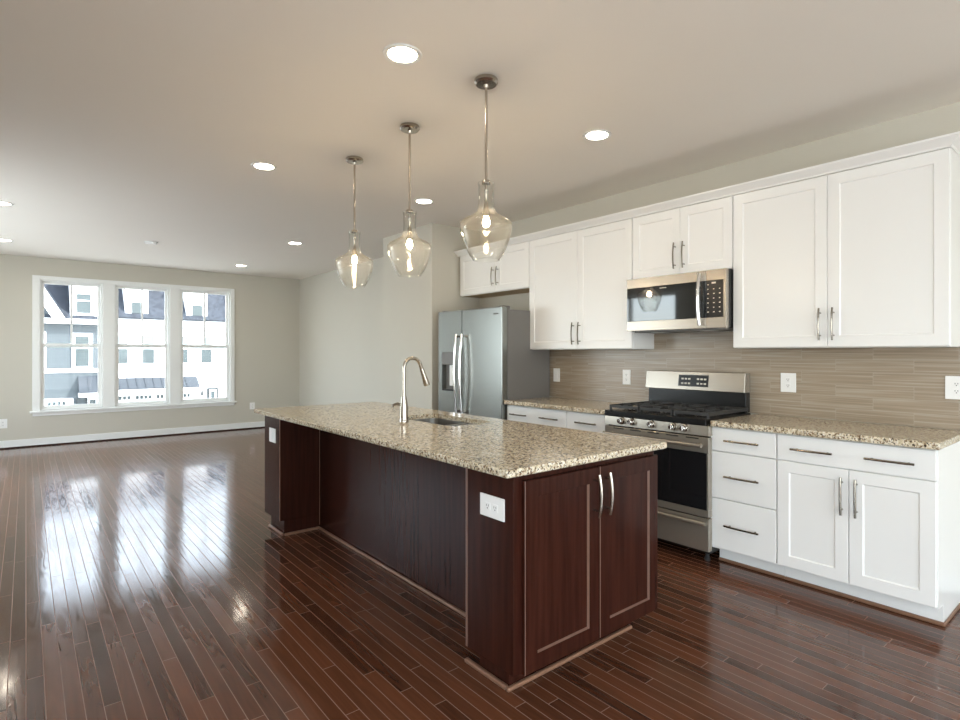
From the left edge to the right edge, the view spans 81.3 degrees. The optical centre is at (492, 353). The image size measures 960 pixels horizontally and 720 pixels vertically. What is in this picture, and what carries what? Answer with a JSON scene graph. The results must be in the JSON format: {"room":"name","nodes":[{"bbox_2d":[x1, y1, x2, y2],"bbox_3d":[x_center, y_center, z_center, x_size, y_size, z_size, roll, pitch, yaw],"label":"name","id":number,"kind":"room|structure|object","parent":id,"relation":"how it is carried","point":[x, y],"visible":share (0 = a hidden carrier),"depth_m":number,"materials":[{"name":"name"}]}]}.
{"room":"kitchen","nodes":[
{"label":"kitchen","id":0,"kind":"room"},
{"bbox_2d":[0,254,298,440],"bbox_3d":[-5.770,-0.024,8.782,5.490,2.716,0.160,0,0,-40],"label":"wall","id":1,"kind":"structure","parent":0,"point":[266,308],"depth_m":9.05,"materials":[{"name":"beige paint"}]},
{"bbox_2d":[0,419,6,428],"bbox_3d":[-6.822,0.983,7.794,0.090,0.130,0.009,0,0,-40],"label":"wall outlet","id":2,"kind":"object","parent":1,"relation":"attached to","point":[3,422],"visible":1,"depth_m":7.80,"materials":[{"name":"white plastic"}]},
{"bbox_2d":[40,279,101,410],"bbox_3d":[-6.282,-0.120,8.349,0.750,1.900,0.110,0,0,-40],"label":"window","id":3,"kind":"structure","parent":1,"relation":"in","point":[98,345],"depth_m":8.36,"materials":[{"name":"white paint"}]},
{"bbox_2d":[102,283,114,407],"bbox_3d":[-5.919,-0.120,8.620,0.153,1.900,0.138,0,0,-40],"label":"trim","id":4,"kind":"structure","parent":1,"relation":"attached to","point":[108,290],"depth_m":8.56,"materials":[{"name":"white paint"}]},
{"bbox_2d":[0,421,264,448],"bbox_3d":[-5.710,1.278,8.709,5.430,0.111,0.030,0,0,-40],"label":"baseboard","id":5,"kind":"structure","parent":1,"relation":"attached to","point":[9,444],"depth_m":8.69,"materials":[{"name":"white paint"}]},
{"bbox_2d":[32,275,234,410],"bbox_3d":[-5.532,-0.145,8.863,2.720,1.950,0.020,0,0,-40],"label":"trim","id":6,"kind":"structure","parent":1,"relation":"attached to","point":[35,278],"depth_m":8.18,"materials":[{"name":"white paint"}]},
{"bbox_2d":[30,401,236,416],"bbox_3d":[-5.533,0.881,8.864,2.720,0.048,0.018,0,0,-40],"label":"trim","id":7,"kind":"structure","parent":1,"relation":"attached to","point":[219,404],"depth_m":8.73,"materials":[{"name":"white paint"}]},
{"bbox_2d":[115,284,168,406],"bbox_3d":[-5.589,-0.120,8.927,0.745,1.900,0.110,0,0,-40],"label":"window","id":8,"kind":"structure","parent":1,"relation":"in","point":[165,345],"depth_m":8.93,"materials":[{"name":"white paint"}]},
{"bbox_2d":[169,288,179,403],"bbox_3d":[-5.230,-0.120,9.195,0.148,1.900,0.138,0,0,-40],"label":"trim","id":9,"kind":"structure","parent":1,"relation":"attached to","point":[174,293],"depth_m":9.14,"materials":[{"name":"white paint"}]},
{"bbox_2d":[180,289,229,403],"bbox_3d":[-4.888,-0.120,9.512,0.780,1.900,0.110,0,0,-40],"label":"window","id":10,"kind":"structure","parent":1,"relation":"in","point":[227,294],"depth_m":9.53,"materials":[{"name":"white paint"}]},
{"bbox_2d":[250,402,254,408],"bbox_3d":[-4.261,0.934,9.931,0.085,0.120,0.009,0,0,-40],"label":"wall outlet","id":11,"kind":"object","parent":1,"relation":"attached to","point":[252,405],"visible":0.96,"depth_m":9.93,"materials":[{"name":"white plastic"}]},
{"bbox_2d":[383,223,478,409],"bbox_3d":[-0.728,-0.024,6.523,0.640,2.716,1.050,0,0,-40],"label":"wall","id":12,"kind":"structure","parent":0,"point":[412,306],"depth_m":6.16,"materials":[{"name":"beige paint"}]},
{"bbox_2d":[0,0,959,279],"bbox_3d":[-1.344,-1.456,3.476,5.810,0.150,13.980,0,0,-40],"label":"ceiling","id":13,"kind":"structure","parent":0,"point":[125,124],"depth_m":3.10,"materials":[{"name":"paint"}]},
{"bbox_2d":[0,239,12,241],"bbox_3d":[-5.949,-1.377,6.810,0.180,0.008,0.180,0,0,-40],"label":"recessed light","id":14,"kind":"object","parent":13,"relation":"in","point":[3,240],"visible":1,"depth_m":6.83,"materials":[{"name":"white"}]},
{"bbox_2d":[0,201,13,205],"bbox_3d":[-4.510,-1.377,5.132,0.180,0.008,0.180,0,0,-40],"label":"recessed light","id":15,"kind":"object","parent":13,"relation":"in","point":[2,203],"visible":1,"depth_m":5.15,"materials":[{"name":"white"}]},
{"bbox_2d":[144,241,157,244],"bbox_3d":[-4.233,-1.367,6.936,0.150,0.027,0.150,0,0,-40],"label":"sprinkler","id":16,"kind":"object","parent":13,"relation":"attached to","point":[145,242],"visible":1,"depth_m":6.90,"materials":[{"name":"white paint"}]},
{"bbox_2d":[251,162,276,170],"bbox_3d":[-1.682,-1.377,4.122,0.180,0.008,0.180,0,0,-40],"label":"recessed light","id":17,"kind":"object","parent":13,"relation":"in","point":[258,165],"visible":1,"depth_m":4.12,"materials":[{"name":"white"}]},
{"bbox_2d":[287,242,302,244],"bbox_3d":[-2.468,-1.377,6.998,0.180,0.008,0.180,0,0,-40],"label":"recessed light","id":18,"kind":"object","parent":13,"relation":"in","point":[292,243],"visible":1,"depth_m":7.01,"materials":[{"name":"white"}]},
{"bbox_2d":[335,155,373,286],"bbox_3d":[-0.973,-0.924,3.954,0.266,0.912,0.266,0,0,-40],"label":"pendant light","id":19,"kind":"object","parent":13,"relation":"hanging from","point":[355,160],"visible":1,"depth_m":3.95,"materials":[{"name":"clear glass"}]},
{"bbox_2d":[351,230,357,256],"bbox_3d":[-0.973,-0.779,3.954,0.044,0.184,0.044,0,0,-40],"label":"socket","id":20,"kind":"object","parent":19,"relation":"attached to","point":[354,253],"depth_m":3.94,"materials":[{"name":"silver metal"}]},
{"bbox_2d":[383,43,421,64],"bbox_3d":[-0.413,-1.377,2.579,0.180,0.008,0.180,0,0,-40],"label":"recessed light","id":21,"kind":"object","parent":13,"relation":"in","point":[398,53],"visible":1,"depth_m":2.57,"materials":[{"name":"white paint"}]},
{"bbox_2d":[387,122,431,277],"bbox_3d":[-0.500,-0.924,3.392,0.266,0.912,0.266,0,0,-40],"label":"pendant light","id":22,"kind":"object","parent":13,"relation":"hanging from","point":[409,128],"visible":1,"depth_m":3.38,"materials":[{"name":"clear glass"}]},
{"bbox_2d":[406,209,412,240],"bbox_3d":[-0.500,-0.779,3.392,0.044,0.184,0.044,0,0,-40],"label":"socket","id":23,"kind":"object","parent":22,"relation":"attached to","point":[409,211],"depth_m":3.38,"materials":[{"name":"silver metal"}]},
{"bbox_2d":[414,198,433,203],"bbox_3d":[-0.618,-1.377,5.069,0.180,0.008,0.180,0,0,-40],"label":"recessed light","id":24,"kind":"object","parent":13,"relation":"in","point":[420,200],"visible":1,"depth_m":5.07,"materials":[{"name":"white"}]},
{"bbox_2d":[460,74,512,260],"bbox_3d":[-0.030,-0.924,2.814,0.266,0.912,0.266,0,0,-40],"label":"pendant light","id":25,"kind":"object","parent":13,"relation":"hanging from","point":[486,82],"visible":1,"depth_m":2.81,"materials":[{"name":"clear glass"}]},
{"bbox_2d":[482,179,490,216],"bbox_3d":[-0.030,-0.779,2.814,0.044,0.184,0.044,0,0,-40],"label":"socket","id":26,"kind":"object","parent":25,"relation":"attached to","point":[486,213],"depth_m":2.80,"materials":[{"name":"silver metal"}]},
{"bbox_2d":[583,129,610,140],"bbox_3d":[0.664,-1.377,3.536,0.180,0.008,0.180,0,0,-40],"label":"recessed light","id":27,"kind":"object","parent":13,"relation":"in","point":[599,134],"visible":1,"depth_m":3.53,"materials":[{"name":"white"}]},
{"bbox_2d":[0,427,959,719],"bbox_3d":[-1.344,1.395,3.476,5.810,0.120,13.980,0,0,-40],"label":"floor","id":28,"kind":"structure","parent":0,"point":[145,578],"depth_m":2.69,"materials":[{"name":"brown wood"}]},
{"bbox_2d":[265,416,657,691],"bbox_3d":[-0.441,0.897,3.511,0.987,0.874,2.944,0,0,-40],"label":"kitchen island","id":29,"kind":"object","parent":28,"relation":"on","point":[572,562],"visible":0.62,"depth_m":2.54,"materials":[{"name":"brown wood"}]},
{"bbox_2d":[269,427,275,442],"bbox_3d":[-1.644,0.613,4.179,0.009,0.105,0.130,0,0,-40],"label":"switch","id":30,"kind":"object","parent":29,"relation":"attached to","point":[272,432],"visible":1,"depth_m":4.17,"materials":[{"name":"white plastic"}]},
{"bbox_2d":[254,402,666,478],"bbox_3d":[-0.494,0.443,3.498,1.032,0.030,2.955,0,0,-40],"label":"island countertop","id":31,"kind":"structure","parent":29,"relation":"on","point":[503,448],"depth_m":2.80,"materials":[{"name":"beige stone"}]},
{"bbox_2d":[391,356,429,421],"bbox_3d":[-0.502,0.223,3.526,0.255,0.408,0.076,0,0,-31],"label":"kitchen faucet","id":32,"kind":"object","parent":31,"relation":"on","point":[403,404],"visible":1,"depth_m":3.48,"materials":[{"name":"silver metal"}]},
{"bbox_2d":[414,418,469,425],"bbox_3d":[-0.323,0.554,3.618,0.362,0.189,0.682,0,0,-40],"label":"sink","id":33,"kind":"object","parent":31,"relation":"in","point":[439,421],"visible":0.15,"depth_m":3.89,"materials":[{"name":"silver metal"}]},
{"bbox_2d":[480,492,504,521],"bbox_3d":[-0.001,0.608,2.210,0.009,0.088,0.148,0,0,-40],"label":"island outlet","id":34,"kind":"object","parent":29,"relation":"attached to","point":[491,506],"visible":1,"depth_m":2.20,"materials":[{"name":"white plastic"}]},
{"bbox_2d":[485,501,489,509],"bbox_3d":[-0.018,0.608,2.225,0.002,0.029,0.032,0,0,-40],"label":"receptacle","id":35,"kind":"object","parent":34,"relation":"attached to","point":[487,503],"depth_m":2.22,"materials":[{"name":"white plastic"}]},
{"bbox_2d":[492,504,497,512],"bbox_3d":[0.012,0.608,2.190,0.002,0.029,0.032,0,0,-40],"label":"receptacle","id":36,"kind":"object","parent":34,"relation":"attached to","point":[494,506],"depth_m":2.19,"materials":[{"name":"white plastic"}]},
{"bbox_2d":[438,305,549,419],"bbox_3d":[-0.028,0.450,5.574,0.702,1.768,1.003,0,0,-40],"label":"refrigerator","id":37,"kind":"object","parent":28,"relation":"on","point":[486,359],"visible":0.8,"depth_m":5.27,"materials":[{"name":"metal"}]},
{"bbox_2d":[507,405,566,427],"bbox_3d":[0.583,0.896,4.946,0.644,0.876,0.722,0,0,-40],"label":"base cabinet","id":38,"kind":"object","parent":28,"relation":"on","point":[550,417],"visible":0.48,"depth_m":4.74,"materials":[{"name":"white paint"}]},
{"bbox_2d":[504,397,636,414],"bbox_3d":[0.715,0.440,4.783,0.632,0.035,1.145,0,0,-40],"label":"countertop","id":39,"kind":"structure","parent":38,"relation":"on","point":[557,403],"depth_m":4.70,"materials":[{"name":"beige stone"}]},
{"bbox_2d":[567,411,608,432],"bbox_3d":[0.949,0.896,4.508,0.644,0.876,0.417,0,0,-40],"label":"drawer","id":40,"kind":"object","parent":28,"relation":"on","point":[591,422],"visible":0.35,"depth_m":4.32,"materials":[{"name":"white paint"}]},
{"bbox_2d":[602,370,750,560],"bbox_3d":[1.305,0.736,4.009,0.708,1.195,0.851,0,0,-40],"label":"gas range","id":41,"kind":"object","parent":28,"relation":"on","point":[681,406],"visible":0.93,"depth_m":3.74,"materials":[{"name":"silver metal"}]},
{"bbox_2d":[605,408,750,425],"bbox_3d":[1.318,0.437,4.013,0.604,0.041,0.803,0,0,-40],"label":"cooktop","id":42,"kind":"object","parent":41,"relation":"in","point":[635,415],"depth_m":3.80,"materials":[{"name":"black metal"}]},
{"bbox_2d":[711,426,785,578],"bbox_3d":[1.732,0.896,3.568,0.644,0.876,0.408,0,0,-40],"label":"base cabinet","id":43,"kind":"object","parent":28,"relation":"on","point":[744,517],"visible":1,"depth_m":3.37,"materials":[{"name":"white paint"}]},
{"bbox_2d":[710,414,959,449],"bbox_3d":[1.978,0.440,3.268,0.632,0.035,1.148,0,0,-40],"label":"countertop","id":44,"kind":"structure","parent":43,"relation":"on","point":[895,435],"depth_m":3.10,"materials":[{"name":"beige stone"}]},
{"bbox_2d":[778,433,959,626],"bbox_3d":[2.104,0.896,3.123,0.644,0.876,0.750,0,0,-40],"label":"base cabinet","id":45,"kind":"object","parent":28,"relation":"on","point":[877,525],"visible":1,"depth_m":2.89,"materials":[{"name":"white paint"}]},
{"bbox_2d":[299,102,959,429],"bbox_3d":[0.822,-0.024,5.283,0.170,2.716,13.980,0,0,-40],"label":"wall","id":46,"kind":"structure","parent":0,"point":[894,386],"depth_m":4.21,"materials":[{"name":"paint"}]},
{"bbox_2d":[460,241,528,297],"bbox_3d":[0.098,-0.838,5.763,0.342,0.438,1.092,0,0,-40],"label":"upper cabinet","id":47,"kind":"object","parent":46,"relation":"attached to","point":[486,276],"visible":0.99,"depth_m":5.65,"materials":[{"name":"white paint"}]},
{"bbox_2d":[553,368,559,381],"bbox_3d":[0.621,0.208,5.382,0.009,0.128,0.082,0,0,-40],"label":"light switch","id":48,"kind":"object","parent":46,"relation":"attached to","point":[556,371],"visible":1,"depth_m":5.38,"materials":[{"name":"white plastic"}]},
{"bbox_2d":[529,219,653,349],"bbox_3d":[0.821,-0.545,4.896,0.342,1.022,1.163,0,0,-40],"label":"upper cabinet","id":49,"kind":"object","parent":46,"relation":"attached to","point":[578,279],"visible":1,"depth_m":4.75,"materials":[{"name":"white paint"}]},
{"bbox_2d":[623,370,630,384],"bbox_3d":[1.145,0.203,4.755,0.009,0.125,0.080,0,0,-40],"label":"wall outlet","id":50,"kind":"object","parent":46,"relation":"attached to","point":[626,373],"visible":1,"depth_m":4.75,"materials":[{"name":"white plastic"}]},
{"bbox_2d":[633,196,732,278],"bbox_3d":[1.453,-0.813,4.139,0.342,0.488,0.808,0,0,-40],"label":"upper cabinet","id":51,"kind":"object","parent":46,"relation":"attached to","point":[697,237],"visible":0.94,"depth_m":4.01,"materials":[{"name":"white paint"}]},
{"bbox_2d":[627,268,732,333],"bbox_3d":[1.411,-0.361,4.101,0.435,0.410,0.799,0,0,-40],"label":"microwave","id":52,"kind":"object","parent":51,"relation":"attached to","point":[699,301],"visible":0.94,"depth_m":3.95,"materials":[{"name":"silver metal"}]},
{"bbox_2d":[781,373,795,392],"bbox_3d":[1.986,0.197,3.747,0.009,0.128,0.098,0,0,-40],"label":"wall outlet","id":53,"kind":"object","parent":46,"relation":"attached to","point":[788,380],"visible":1,"depth_m":3.74,"materials":[{"name":"white plastic"}]},
{"bbox_2d":[733,148,959,347],"bbox_3d":[2.080,-0.545,3.387,0.342,1.022,1.148,0,0,-40],"label":"upper cabinet","id":54,"kind":"object","parent":46,"relation":"attached to","point":[868,256],"visible":1,"depth_m":3.20,"materials":[{"name":"white paint"}]},
{"bbox_2d":[454,131,959,256],"bbox_3d":[1.095,-1.085,4.555,0.343,0.054,4.303,0,0,-40],"label":"trim","id":55,"kind":"structure","parent":54,"relation":"on","point":[952,140],"depth_m":3.60,"materials":[{"name":"white paint"}]},
{"bbox_2d":[945,376,959,399],"bbox_3d":[2.551,0.190,3.069,0.009,0.128,0.100,0,0,-40],"label":"wall outlet","id":56,"kind":"object","parent":46,"relation":"attached to","point":[952,383],"visible":1,"depth_m":3.08,"materials":[{"name":"white plastic"}]},
{"bbox_2d":[953,389,959,393],"bbox_3d":[2.549,0.209,3.067,0.002,0.029,0.032,0,0,-40],"label":"receptacle","id":57,"kind":"object","parent":56,"relation":"attached to","point":[955,391],"depth_m":3.07,"materials":[{"name":"white plastic"}]},
{"bbox_2d":[953,381,959,386],"bbox_3d":[2.549,0.170,3.067,0.002,0.029,0.032,0,0,-40],"label":"receptacle","id":58,"kind":"object","parent":56,"relation":"attached to","point":[955,383],"depth_m":3.07,"materials":[{"name":"white plastic"}]},
{"label":"outside","id":59,"kind":"structure","parent":0,"visible":0},
{"bbox_3d":[-24.608,4.534,45.106,140.000,0.200,79.200,0,0,-40],"label":"ground","id":60,"kind":"structure","parent":59,"visible":0},
{"bbox_2d":[44,284,97,405],"bbox_3d":[-28.202,-2.166,31.462,10.000,13.200,10.350,0,0,-40],"label":"townhouse","id":61,"kind":"structure","parent":60,"relation":"on","point":[70,373],"depth_m":30.36,"materials":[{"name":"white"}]},
{"bbox_2d":[118,289,225,401],"bbox_3d":[-21.921,-1.546,36.702,6.340,11.960,10.350,0,0,-40],"label":"townhouse","id":62,"kind":"structure","parent":60,"relation":"on","point":[141,370],"depth_m":33.17,"materials":[{"name":"white"}]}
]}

